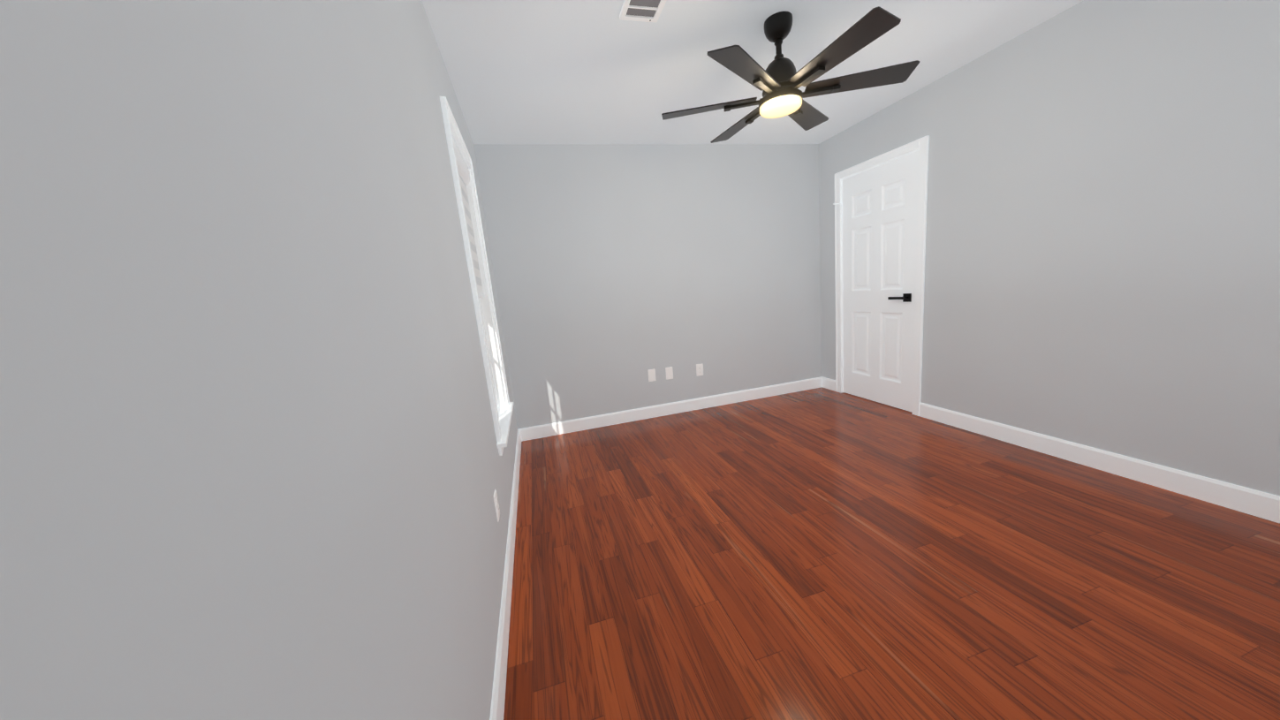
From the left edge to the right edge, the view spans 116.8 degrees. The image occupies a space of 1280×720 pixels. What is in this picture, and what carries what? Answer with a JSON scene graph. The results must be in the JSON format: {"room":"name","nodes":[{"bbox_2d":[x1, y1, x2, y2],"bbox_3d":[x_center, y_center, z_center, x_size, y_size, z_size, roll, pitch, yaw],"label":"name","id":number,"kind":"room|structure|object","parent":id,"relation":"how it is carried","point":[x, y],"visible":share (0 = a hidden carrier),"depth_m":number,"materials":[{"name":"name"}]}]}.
{"room":"empty bedroom","nodes":[
{"label":"empty bedroom","id":0,"kind":"room"},
{"bbox_2d":[0,0,517,719],"bbox_3d":[-0.766,-0.215,1.563,0.125,2.440,3.790,-8,10,-14],"label":"wall","id":1,"kind":"structure","parent":0,"point":[254,465],"depth_m":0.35,"materials":[{"name":"paint"}]},
{"bbox_2d":[439,96,513,455],"bbox_3d":[-0.955,-0.378,2.220,0.210,1.663,0.850,-8,10,-14],"label":"window","id":2,"kind":"structure","parent":1,"relation":"in","point":[502,417],"depth_m":2.42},
{"bbox_2d":[452,136,484,297],"bbox_3d":[-0.955,-0.729,2.165,0.069,0.762,0.621,-8,10,-14],"label":"window blind","id":3,"kind":"object","parent":2,"relation":"attached to","point":[464,175],"visible":0.31,"depth_m":2.29,"materials":[{"name":"white plastic"}]},
{"bbox_2d":[493,489,499,522],"bbox_3d":[-0.610,0.621,1.684,0.008,0.115,0.070,-8,10,-14],"label":"electrical outlet","id":4,"kind":"object","parent":1,"relation":"attached to","point":[496,505],"visible":0.98,"depth_m":1.67,"materials":[{"name":"white plastic"}]},
{"bbox_2d":[489,429,521,719],"bbox_3d":[-0.591,0.917,1.783,0.014,0.112,3.550,-8,10,-14],"label":"baseboard","id":5,"kind":"structure","parent":1,"relation":"attached to","point":[497,700],"depth_m":1.48,"materials":[{"name":"white wood"}]},
{"bbox_2d":[473,143,821,429],"bbox_3d":[0.324,-0.701,3.717,3.160,2.440,0.120,-8,10,-14],"label":"wall","id":6,"kind":"structure","parent":0,"point":[619,270],"depth_m":3.58,"materials":[{"name":"paint"}]},
{"bbox_2d":[647,369,656,381],"bbox_3d":[0.113,0.145,3.720,0.070,0.115,0.007,-8,10,-14],"label":"electrical outlet","id":7,"kind":"object","parent":6,"relation":"attached to","point":[651,374],"visible":1,"depth_m":3.72,"materials":[{"name":"white plastic"}]},
{"bbox_2d":[665,366,673,379],"bbox_3d":[0.280,0.126,3.764,0.070,0.115,0.007,-8,10,-14],"label":"electrical outlet","id":8,"kind":"object","parent":6,"relation":"attached to","point":[669,373],"visible":1,"depth_m":3.76,"materials":[{"name":"white plastic"}]},
{"bbox_2d":[519,376,822,441],"bbox_3d":[0.450,0.450,3.856,3.160,0.112,0.014,-8,10,-14],"label":"baseboard","id":9,"kind":"structure","parent":6,"relation":"attached to","point":[546,430],"depth_m":3.79,"materials":[{"name":"white wood"}]},
{"bbox_2d":[696,363,703,376],"bbox_3d":[0.583,0.096,3.842,0.070,0.115,0.008,-8,10,-14],"label":"electrical outlet","id":10,"kind":"object","parent":6,"relation":"attached to","point":[699,369],"visible":1,"depth_m":3.84,"materials":[{"name":"white plastic"}]},
{"bbox_2d":[421,0,1083,143],"bbox_3d":[0.688,-1.692,1.744,3.405,0.120,3.790,-8,10,-14],"label":"ceiling","id":11,"kind":"structure","parent":0,"point":[559,71],"depth_m":2.20,"materials":[{"name":"paint"}]},
{"bbox_2d":[619,0,666,22],"bbox_3d":[0.029,-1.549,1.683,0.178,0.015,0.285,-8,10,-14],"label":"ceiling vent","id":12,"kind":"object","parent":11,"relation":"in","point":[648,11],"visible":1,"depth_m":1.76,"materials":[{"name":"white metal"}]},
{"bbox_2d":[661,6,919,143],"bbox_3d":[0.695,-1.460,1.965,1.124,0.412,1.213,-8,10,-14],"label":"fan","id":13,"kind":"object","parent":11,"relation":"hanging from","point":[780,80],"visible":1,"depth_m":1.89,"materials":[{"name":"black wood"}]},
{"bbox_2d":[503,386,1279,719],"bbox_3d":[0.927,0.818,2.190,3.405,0.120,3.790,-8,10,-14],"label":"floor","id":14,"kind":"structure","parent":0,"point":[821,553],"depth_m":1.54,"materials":[{"name":"laminate"}]},
{"bbox_2d":[818,0,1279,496],"bbox_3d":[2.384,-0.659,2.372,0.120,2.440,3.790,-8,10,-14],"label":"wall","id":15,"kind":"structure","parent":0,"point":[1102,263],"depth_m":2.02,"materials":[{"name":"paint"}]},
{"bbox_2d":[821,377,835,391],"bbox_3d":[1.988,0.252,4.142,0.014,0.112,0.227,-8,10,-14],"label":"baseboard","id":16,"kind":"structure","parent":15,"relation":"attached to","point":[829,383],"depth_m":4.14,"materials":[{"name":"white wood"}]},
{"bbox_2d":[833,150,919,412],"bbox_3d":[2.027,-0.609,3.438,0.129,2.022,0.773,-8,10,-14],"label":"door","id":17,"kind":"structure","parent":15,"relation":"in","point":[879,208],"depth_m":3.39,"materials":[{"name":"wood"}]},
{"bbox_2d":[834,135,929,416],"bbox_3d":[2.072,-0.646,3.439,0.085,2.101,0.902,-8,10,-14],"label":"door frame","id":18,"kind":"structure","parent":15,"relation":"attached to","point":[921,145],"depth_m":3.14,"materials":[{"name":"white wood"}]},
{"bbox_2d":[919,402,1279,522],"bbox_3d":[2.578,0.572,2.021,0.014,0.112,2.423,-8,10,-14],"label":"baseboard","id":19,"kind":"structure","parent":15,"relation":"attached to","point":[1249,501],"depth_m":2.07,"materials":[{"name":"white wood"}]}
]}

